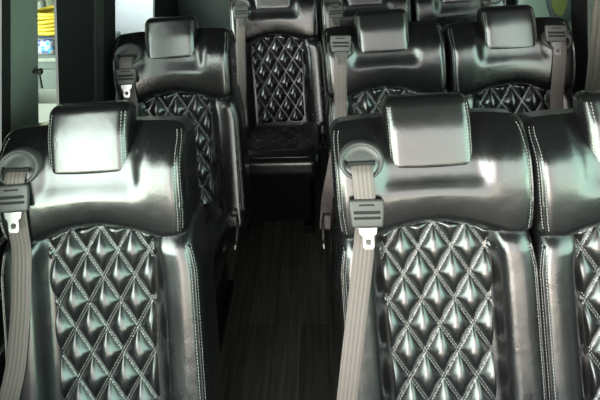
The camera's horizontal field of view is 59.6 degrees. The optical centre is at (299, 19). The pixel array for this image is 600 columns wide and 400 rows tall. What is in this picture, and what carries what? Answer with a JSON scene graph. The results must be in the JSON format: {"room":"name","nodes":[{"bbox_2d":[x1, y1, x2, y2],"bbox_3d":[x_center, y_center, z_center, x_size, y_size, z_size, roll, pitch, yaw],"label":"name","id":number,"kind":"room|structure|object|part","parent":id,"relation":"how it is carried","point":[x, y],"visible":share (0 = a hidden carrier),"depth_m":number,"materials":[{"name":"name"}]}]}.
{"room":"vehicle interior","nodes":[
{"label":"vehicle interior","id":0,"kind":"room"},
{"bbox_2d":[178,0,324,144],"bbox_3d":[0.206,-0.174,2.945,1.910,1.930,0.050,-2,16,3],"label":"wall","id":1,"kind":"structure","parent":0,"point":[209,13],"depth_m":2.98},
{"bbox_2d":[220,145,341,399],"bbox_3d":[0.175,1.332,1.238,1.910,0.030,4.160,-2,16,3],"label":"floor","id":2,"kind":"structure","parent":0,"point":[282,340],"depth_m":1.97,"materials":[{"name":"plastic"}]},
{"bbox_2d":[0,100,222,399],"bbox_3d":[-0.456,0.801,1.122,0.496,1.109,0.714,-2,16,3],"label":"seat","id":3,"kind":"object","parent":2,"relation":"on","point":[124,305],"visible":0.99,"depth_m":1.22,"materials":[{"name":"black leather"}]},
{"bbox_2d":[0,172,31,399],"bbox_3d":[-0.652,0.645,1.204,0.076,0.596,0.170,6,18,27],"label":"belt","id":4,"kind":"object","parent":3,"relation":"attached to","point":[14,194],"visible":1,"depth_m":1.20,"materials":[{"name":"grey fabric"}]},
{"bbox_3d":[-0.643,0.399,1.173,0.077,0.061,0.027,-2,16,3],"label":"latch plate","id":5,"kind":"part","parent":4,"relation":"part of","materials":[{"name":"grey plastic"}]},
{"bbox_2d":[0,146,42,183],"bbox_3d":[-0.642,0.338,1.202,0.103,0.079,0.062,-2,16,3],"label":"outlet","id":6,"kind":"object","parent":3,"relation":"attached to","point":[29,159],"depth_m":1.20,"materials":[{"name":"black plastic"}]},
{"bbox_3d":[-0.464,0.703,1.243,0.266,0.426,0.158,-2,16,3],"label":"quilted panel","id":7,"kind":"part","parent":3,"relation":"part of","materials":[{"name":"black leather"}]},
{"bbox_3d":[-0.451,0.738,1.277,0.496,0.541,0.298,-2,16,3],"label":"backrest","id":8,"kind":"part","parent":3,"relation":"part of","materials":[{"name":"black leather"}]},
{"bbox_2d":[113,15,251,351],"bbox_3d":[-0.449,0.593,1.855,0.496,1.109,0.714,-2,16,3],"label":"seat","id":9,"kind":"object","parent":2,"relation":"on","point":[183,68],"visible":0.54,"depth_m":1.93,"materials":[{"name":"black leather"}]},
{"bbox_2d":[115,57,137,116],"bbox_3d":[-0.632,0.407,1.927,0.076,0.535,0.158,1,16,13],"label":"belt","id":10,"kind":"object","parent":9,"relation":"attached to","point":[126,75],"visible":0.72,"depth_m":1.90,"materials":[{"name":"grey fabric"}]},
{"bbox_3d":[-0.632,0.206,1.906,0.077,0.060,0.027,-2,16,3],"label":"latch plate","id":11,"kind":"part","parent":10,"relation":"part of","materials":[{"name":"grey plastic"}]},
{"bbox_2d":[114,43,141,64],"bbox_3d":[-0.635,0.129,1.936,0.103,0.079,0.062,-2,16,3],"label":"outlet","id":12,"kind":"object","parent":9,"relation":"attached to","point":[134,50],"depth_m":1.93,"materials":[{"name":"black plastic"}]},
{"bbox_3d":[-0.457,0.495,1.976,0.266,0.426,0.158,-2,16,3],"label":"quilted panel","id":13,"kind":"part","parent":9,"relation":"part of","materials":[{"name":"black leather"}]},
{"bbox_3d":[-0.444,0.530,2.011,0.496,0.541,0.298,-2,16,3],"label":"backrest","id":14,"kind":"part","parent":9,"relation":"part of","materials":[{"name":"black leather"}]},
{"bbox_2d":[205,208,234,290],"bbox_3d":[-0.464,0.792,1.782,0.430,0.191,0.463,-2,16,3],"label":"seat cushion","id":15,"kind":"object","parent":9,"relation":"on","point":[220,221],"depth_m":1.81,"materials":[{"name":"black leather"}]},
{"bbox_3d":[-0.296,1.114,1.943,0.045,0.045,0.360,-2,16,3],"label":"foot rail","id":16,"kind":"part","parent":9,"relation":"part of","materials":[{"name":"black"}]},
{"bbox_3d":[-0.227,0.742,1.858,0.029,0.070,0.094,-6,16,-12],"label":"recline lever","id":17,"kind":"part","parent":9,"relation":"part of","materials":[{"name":"black plastic"}]},
{"bbox_3d":[-0.225,0.784,1.820,0.018,0.024,0.024,-2,16,3],"label":"knob","id":18,"kind":"part","parent":9,"relation":"part of","materials":[{"name":"silver metal"}]},
{"bbox_2d":[229,0,326,233],"bbox_3d":[-0.104,0.395,2.495,0.496,1.109,0.714,-2,16,3],"label":"seat","id":19,"kind":"object","parent":2,"relation":"on","point":[286,102],"visible":0.88,"depth_m":2.56,"materials":[{"name":"black leather"}]},
{"bbox_2d":[233,5,248,110],"bbox_3d":[-0.283,0.205,2.567,0.077,0.542,0.152,-1,16,7],"label":"belt","id":20,"kind":"object","parent":19,"relation":"on","point":[241,12],"visible":0.94,"depth_m":2.57,"materials":[{"name":"grey fabric"}]},
{"bbox_3d":[-0.288,-0.040,2.547,0.077,0.060,0.026,-2,16,3],"label":"latch plate","id":21,"kind":"part","parent":20,"relation":"part of","materials":[{"name":"grey plastic"}]},
{"bbox_2d":[231,0,250,10],"bbox_3d":[-0.290,-0.068,2.576,0.103,0.079,0.062,-2,16,3],"label":"outlet","id":22,"kind":"object","parent":19,"relation":"attached to","point":[233,2],"depth_m":2.57,"materials":[{"name":"black plastic"}]},
{"bbox_3d":[-0.251,0.926,2.597,0.045,0.045,0.360,-2,16,3],"label":"foot rail","id":23,"kind":"part","parent":19,"relation":"part of","materials":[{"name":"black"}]},
{"bbox_3d":[-0.120,0.548,2.443,0.236,0.072,0.320,-2,16,3],"label":"quilted panel","id":24,"kind":"part","parent":19,"relation":"part of","materials":[{"name":"black leather"}]},
{"bbox_3d":[-0.112,0.297,2.616,0.266,0.426,0.158,-2,16,3],"label":"quilted panel","id":25,"kind":"part","parent":19,"relation":"part of","materials":[{"name":"black leather"}]},
{"bbox_3d":[-0.099,0.332,2.651,0.496,0.541,0.298,-2,16,3],"label":"backrest","id":26,"kind":"part","parent":19,"relation":"part of","materials":[{"name":"black leather"}]},
{"bbox_2d":[246,122,320,177],"bbox_3d":[-0.119,0.594,2.422,0.430,0.191,0.463,-2,16,3],"label":"seat cushion","id":27,"kind":"object","parent":19,"relation":"on","point":[275,149],"depth_m":2.25,"materials":[{"name":"black leather"}]},
{"bbox_3d":[0.049,0.917,2.583,0.045,0.045,0.360,-2,16,3],"label":"foot rail","id":28,"kind":"part","parent":19,"relation":"part of","materials":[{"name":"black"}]},
{"bbox_2d":[319,0,411,169],"bbox_3d":[0.332,0.381,2.475,0.498,1.109,0.714,-2,16,3],"label":"seat","id":29,"kind":"object","parent":2,"relation":"on","point":[350,7],"visible":0.09,"depth_m":2.54,"materials":[{"name":"black leather"}]},
{"bbox_2d":[325,127,328,169],"bbox_3d":[0.333,0.580,2.402,0.430,0.191,0.463,-2,16,3],"label":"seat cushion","id":30,"kind":"object","parent":29,"relation":"on","point":[326,138],"depth_m":2.24,"materials":[{"name":"black leather"}]},
{"bbox_2d":[323,0,343,9],"bbox_3d":[0.162,-0.083,2.555,0.103,0.079,0.062,-2,16,3],"label":"outlet","id":31,"kind":"object","parent":29,"relation":"attached to","point":[326,3],"depth_m":2.54,"materials":[{"name":"black plastic"}]},
{"bbox_2d":[327,3,342,26],"bbox_3d":[0.179,0.166,2.547,0.077,0.489,0.136,-2,16,3],"label":"belt","id":32,"kind":"object","parent":29,"relation":"attached to","point":[335,11],"visible":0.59,"depth_m":2.52,"materials":[{"name":"grey plastic"}]},
{"bbox_3d":[0.171,-0.039,2.525,0.077,0.060,0.026,-2,16,3],"label":"latch plate","id":33,"kind":"part","parent":32,"relation":"part of","materials":[{"name":"grey plastic"}]},
{"bbox_2d":[321,8,446,302],"bbox_3d":[0.317,0.568,1.820,0.498,1.109,0.714,-2,16,3],"label":"seat","id":34,"kind":"object","parent":2,"relation":"on","point":[389,54],"visible":0.31,"depth_m":1.89,"materials":[{"name":"black leather"}]},
{"bbox_3d":[0.083,0.774,1.806,0.018,0.024,0.024,-2,16,3],"label":"knob","id":35,"kind":"part","parent":34,"relation":"part of","materials":[{"name":"silver metal"}]},
{"bbox_3d":[0.086,0.732,1.844,0.029,0.070,0.094,2,17,17],"label":"recline lever","id":36,"kind":"part","parent":34,"relation":"part of","materials":[{"name":"black plastic"}]},
{"bbox_2d":[330,209,338,302],"bbox_3d":[0.318,0.767,1.746,0.430,0.191,0.463,-2,16,3],"label":"seat cushion","id":37,"kind":"object","parent":34,"relation":"on","point":[333,221],"depth_m":1.65,"materials":[{"name":"black leather"}]},
{"bbox_2d":[320,35,350,228],"bbox_3d":[0.131,0.424,1.922,0.084,0.735,0.175,9,19,35],"label":"belt","id":38,"kind":"object","parent":34,"relation":"attached to","point":[340,45],"visible":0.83,"depth_m":1.89,"materials":[{"name":"grey fabric"}]},
{"bbox_3d":[0.146,0.085,1.877,0.076,0.059,0.026,-2,16,3],"label":"latch plate","id":39,"kind":"part","parent":38,"relation":"part of","materials":[{"name":"grey plastic"}]},
{"bbox_2d":[327,41,354,58],"bbox_3d":[0.148,0.104,1.900,0.103,0.079,0.062,-2,16,3],"label":"outlet","id":40,"kind":"object","parent":34,"relation":"attached to","point":[330,55],"depth_m":1.89,"materials":[{"name":"black plastic"}]},
{"bbox_3d":[0.338,0.505,1.975,0.468,0.541,0.298,-2,16,3],"label":"backrest","id":41,"kind":"part","parent":34,"relation":"part of","materials":[{"name":"black leather"}]},
{"bbox_3d":[0.325,0.469,1.940,0.266,0.426,0.158,-2,16,3],"label":"quilted panel","id":42,"kind":"part","parent":34,"relation":"part of","materials":[{"name":"black leather"}]},
{"bbox_2d":[329,92,547,399],"bbox_3d":[0.306,0.777,1.087,0.498,1.109,0.714,-2,16,3],"label":"seat","id":43,"kind":"object","parent":2,"relation":"on","point":[454,313],"visible":0.99,"depth_m":1.18,"materials":[{"name":"black leather"}]},
{"bbox_2d":[337,165,383,399],"bbox_3d":[0.134,0.617,1.159,0.080,0.586,0.177,4,17,23],"label":"belt","id":44,"kind":"object","parent":43,"relation":"on","point":[366,211],"visible":1,"depth_m":1.16,"materials":[{"name":"grey fabric"}]},
{"bbox_3d":[0.145,0.419,1.138,0.076,0.059,0.026,-2,16,3],"label":"latch plate","id":45,"kind":"part","parent":44,"relation":"part of","materials":[{"name":"grey plastic"}]},
{"bbox_2d":[338,139,383,178],"bbox_3d":[0.136,0.313,1.166,0.103,0.079,0.062,-2,16,3],"label":"outlet","id":46,"kind":"object","parent":43,"relation":"attached to","point":[351,152],"depth_m":1.16,"materials":[{"name":"black"}]},
{"bbox_3d":[0.314,0.678,1.207,0.266,0.426,0.158,-2,16,3],"label":"quilted panel","id":47,"kind":"part","parent":43,"relation":"part of","materials":[{"name":"black leather"}]},
{"bbox_3d":[0.326,0.714,1.242,0.468,0.541,0.298,-2,16,3],"label":"backrest","id":48,"kind":"part","parent":43,"relation":"part of","materials":[{"name":"black leather"}]},
{"bbox_2d":[411,0,505,91],"bbox_3d":[0.799,0.367,2.453,0.480,1.109,0.718,-2,16,3],"label":"seat","id":49,"kind":"object","parent":2,"relation":"on","point":[443,12],"visible":0.09,"depth_m":2.52,"materials":[{"name":"black leather"}]},
{"bbox_2d":[485,0,501,3],"bbox_3d":[0.927,-0.116,2.520,0.103,0.079,0.062,-2,16,3],"label":"outlet","id":50,"kind":"object","parent":49,"relation":"attached to","point":[486,1],"depth_m":2.50,"materials":[{"name":"black"}]},
{"bbox_2d":[442,4,575,114],"bbox_3d":[0.784,0.553,1.797,0.480,1.109,0.718,-2,16,3],"label":"seat","id":51,"kind":"object","parent":2,"relation":"on","point":[502,59],"visible":0.29,"depth_m":1.87,"materials":[{"name":"black leather"}]},
{"bbox_3d":[0.791,0.490,1.954,0.468,0.541,0.298,-2,16,3],"label":"backrest","id":52,"kind":"part","parent":51,"relation":"part of","materials":[{"name":"black leather"}]},
{"bbox_3d":[0.779,0.455,1.919,0.266,0.426,0.158,-2,16,3],"label":"quilted panel","id":53,"kind":"part","parent":51,"relation":"part of","materials":[{"name":"black leather"}]},
{"bbox_2d":[545,25,566,108],"bbox_3d":[0.924,0.320,1.854,0.076,0.590,0.171,-5,16,-8],"label":"belt","id":54,"kind":"object","parent":51,"relation":"attached to","point":[555,34],"visible":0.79,"depth_m":1.84,"materials":[{"name":"grey fabric"}]},
{"bbox_3d":[0.901,0.048,1.844,0.076,0.060,0.027,-2,16,3],"label":"latch plate","id":55,"kind":"part","parent":54,"relation":"part of","materials":[{"name":"grey plastic"}]},
{"bbox_2d":[541,31,571,49],"bbox_3d":[0.913,0.070,1.865,0.103,0.079,0.062,-2,16,3],"label":"outlet","id":56,"kind":"object","parent":51,"relation":"attached to","point":[545,45],"depth_m":1.85,"materials":[{"name":"black plastic"}]},
{"bbox_2d":[517,89,599,399],"bbox_3d":[0.759,0.763,1.064,0.480,1.109,0.718,-2,16,3],"label":"seat","id":57,"kind":"object","parent":2,"relation":"on","point":[564,144],"visible":0.87,"depth_m":1.15,"materials":[{"name":"black leather"}]},
{"bbox_3d":[0.766,0.699,1.221,0.468,0.541,0.298,-2,16,3],"label":"backrest","id":58,"kind":"part","parent":57,"relation":"part of","materials":[{"name":"black leather"}]},
{"bbox_3d":[0.754,0.664,1.186,0.266,0.426,0.158,-2,16,3],"label":"quilted panel","id":59,"kind":"part","parent":57,"relation":"part of","materials":[{"name":"black leather"}]},
{"bbox_2d":[571,84,580,94],"bbox_3d":[1.086,0.923,1.087,0.050,0.760,4.060,-2,16,3],"label":"wall","id":60,"kind":"structure","parent":0,"point":[575,89],"depth_m":2.07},
{"bbox_2d":[506,0,517,5],"bbox_3d":[1.088,-0.528,2.660,0.012,1.170,0.240,-2,16,3],"label":"trim","id":61,"kind":"structure","parent":60,"relation":"attached to","point":[508,2],"depth_m":2.72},
{"bbox_2d":[571,0,590,89],"bbox_3d":[1.063,-0.342,2.009,0.012,1.170,0.450,-2,16,3],"label":"trim","id":62,"kind":"structure","parent":60,"relation":"attached to","point":[580,9],"depth_m":2.00,"materials":[{"name":"black plastic"}]},
{"bbox_3d":[-0.771,0.982,1.173,0.050,0.760,4.060,-2,16,3],"label":"wall","id":63,"kind":"structure","parent":0,"visible":0},
{"bbox_2d":[0,228,6,389],"bbox_3d":[-0.728,0.687,1.181,0.041,0.420,0.340,-2,16,3],"label":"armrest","id":64,"kind":"object","parent":63,"relation":"attached to","point":[3,241],"visible":0.1,"depth_m":1.24,"materials":[{"name":"black leather"}]},
{"bbox_2d":[0,0,10,150],"bbox_3d":[-0.771,-0.077,1.367,0.008,1.170,0.439,-2,16,3],"label":"trim","id":65,"kind":"structure","parent":63,"relation":"attached to","point":[5,5],"depth_m":1.35,"materials":[{"name":"black plastic"}]},
{"bbox_2d":[11,0,38,130],"bbox_3d":[-0.767,-0.101,1.450,0.008,1.170,0.529,-2,16,3],"label":"trim","id":66,"kind":"structure","parent":63,"relation":"attached to","point":[24,13],"depth_m":1.44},
{"bbox_2d":[32,68,42,74],"bbox_3d":[-0.739,0.146,1.476,0.027,0.018,0.018,-2,16,3],"label":"coat hook","id":67,"kind":"object","parent":63,"relation":"attached to","point":[39,71],"visible":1,"depth_m":1.47,"materials":[{"name":"black plastic"}]},
{"bbox_3d":[-0.731,0.145,1.476,0.012,0.018,0.018,-2,16,3],"label":"knob","id":68,"kind":"part","parent":67,"relation":"part of","materials":[{"name":"black plastic"}]},
{"bbox_2d":[54,0,115,104],"bbox_3d":[-0.752,-0.223,1.879,0.008,1.170,0.873,-2,16,3],"label":"trim","id":69,"kind":"structure","parent":63,"relation":"attached to","point":[73,19],"depth_m":1.76,"materials":[{"name":"black plastic"}]},
{"bbox_2d":[94,0,103,101],"bbox_3d":[-0.737,-0.117,1.924,0.010,0.940,0.410,-2,16,3],"label":"trim","id":70,"kind":"structure","parent":63,"relation":"attached to","point":[98,4],"depth_m":1.89,"materials":[{"name":"grey plastic"}]},
{"bbox_2d":[153,0,178,17],"bbox_3d":[-0.724,-0.433,2.615,0.008,1.170,0.509,-2,16,3],"label":"trim","id":71,"kind":"structure","parent":63,"relation":"attached to","point":[161,8],"depth_m":2.74,"materials":[{"name":"black plastic"}]},
{"bbox_3d":[0.095,-0.597,0.846,1.910,0.040,3.860,-2,16,3],"label":"ceiling","id":72,"kind":"structure","parent":0,"visible":0},
{"bbox_3d":[0.999,-0.455,0.697,0.012,0.230,4.060,-2,16,3],"label":"trim","id":73,"kind":"structure","parent":72,"relation":"attached to","visible":0},
{"bbox_2d":[585,0,599,89],"bbox_3d":[1.030,-0.086,1.606,0.028,0.980,0.495,-2,16,3],"label":"curtain","id":74,"kind":"object","parent":73,"relation":"hanging from","point":[592,82],"visible":0.64,"depth_m":1.85,"materials":[{"name":"grey fabric"}]},
{"label":"outside","id":75,"kind":"structure","parent":0,"visible":0},
{"bbox_2d":[46,0,53,6],"bbox_3d":[-1.953,-0.383,4.812,7.680,2.500,0.120,-2,16,3],"label":"wall","id":76,"kind":"structure","parent":75,"point":[48,2],"depth_m":4.83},
{"bbox_2d":[38,0,46,8],"bbox_3d":[-2.348,-0.332,4.696,0.070,2.500,0.070,-2,16,3],"label":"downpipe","id":77,"kind":"object","parent":76,"relation":"attached to","point":[42,3],"visible":0.02,"depth_m":4.72,"materials":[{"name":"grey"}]},
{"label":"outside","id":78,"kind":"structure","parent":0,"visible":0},
{"bbox_2d":[518,0,593,32],"bbox_3d":[1.936,-0.627,5.056,0.080,2.500,7.800,-2,16,3],"label":"wall","id":79,"kind":"structure","parent":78,"point":[539,6],"depth_m":4.07,"materials":[{"name":"grey"}]},
{"bbox_2d":[546,0,570,21],"bbox_3d":[1.793,-0.170,3.579,0.080,0.397,0.397,-2,16,3],"label":"hose reel","id":80,"kind":"object","parent":79,"relation":"attached to","point":[556,8],"visible":0.66,"depth_m":3.57,"materials":[{"name":"yellow rubber"}]},
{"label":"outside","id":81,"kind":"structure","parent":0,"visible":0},
{"bbox_3d":[-0.353,1.657,2.047,13.000,0.050,15.000,-2,16,3],"label":"ground","id":82,"kind":"structure","parent":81,"visible":0},
{"bbox_2d":[38,31,120,87],"bbox_3d":[-1.593,0.682,3.626,0.660,1.070,0.560,-2,16,3],"label":"storage cabinet","id":83,"kind":"object","parent":82,"relation":"on","point":[47,79],"visible":0.04,"depth_m":3.27,"materials":[{"name":"grey paint"}]},
{"bbox_3d":[-1.753,0.769,3.400,0.295,0.950,0.018,-2,16,3],"label":"door","id":84,"kind":"part","parent":83,"relation":"part of","materials":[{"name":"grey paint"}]},
{"bbox_3d":[-1.450,0.759,3.386,0.295,0.950,0.018,-2,16,3],"label":"door","id":85,"kind":"part","parent":83,"relation":"part of","materials":[{"name":"grey paint"}]},
{"bbox_2d":[38,31,120,62],"bbox_3d":[-1.616,0.179,3.493,0.660,0.030,0.540,-2,16,3],"label":"countertop","id":86,"kind":"structure","parent":83,"relation":"on","point":[41,58],"depth_m":3.24,"materials":[{"name":"grey"}]},
{"bbox_2d":[38,35,54,54],"bbox_3d":[-1.643,0.153,3.352,0.220,0.100,0.180,-2,16,3],"label":"wrapped package","id":87,"kind":"object","parent":86,"relation":"on","point":[46,44],"visible":0.25,"depth_m":3.27},
{"bbox_2d":[38,0,54,35],"bbox_3d":[-1.588,-0.066,3.388,0.356,0.285,0.321,-2,16,3],"label":"coil","id":88,"kind":"object","parent":87,"relation":"on","point":[45,14],"visible":0.27,"depth_m":3.27,"materials":[{"name":"yellow plastic"}]},
{"bbox_2d":[115,0,152,34],"bbox_3d":[-1.093,0.123,3.994,0.660,1.900,0.330,-2,16,3],"label":"board","id":89,"kind":"object","parent":82,"relation":"on","point":[131,16],"visible":0.02,"depth_m":3.97,"materials":[{"name":"grey"}]},
{"bbox_3d":[-1.430,0.941,3.090,0.360,0.850,0.280,-2,16,3],"label":"stand","id":90,"kind":"object","parent":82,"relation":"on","visible":0},
{"bbox_2d":[38,88,56,122],"bbox_3d":[-1.450,0.480,2.959,0.300,0.110,0.220,-2,16,3],"label":"tray","id":91,"kind":"object","parent":90,"relation":"on","point":[47,100],"visible":0.11,"depth_m":3.04,"materials":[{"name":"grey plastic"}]}
]}

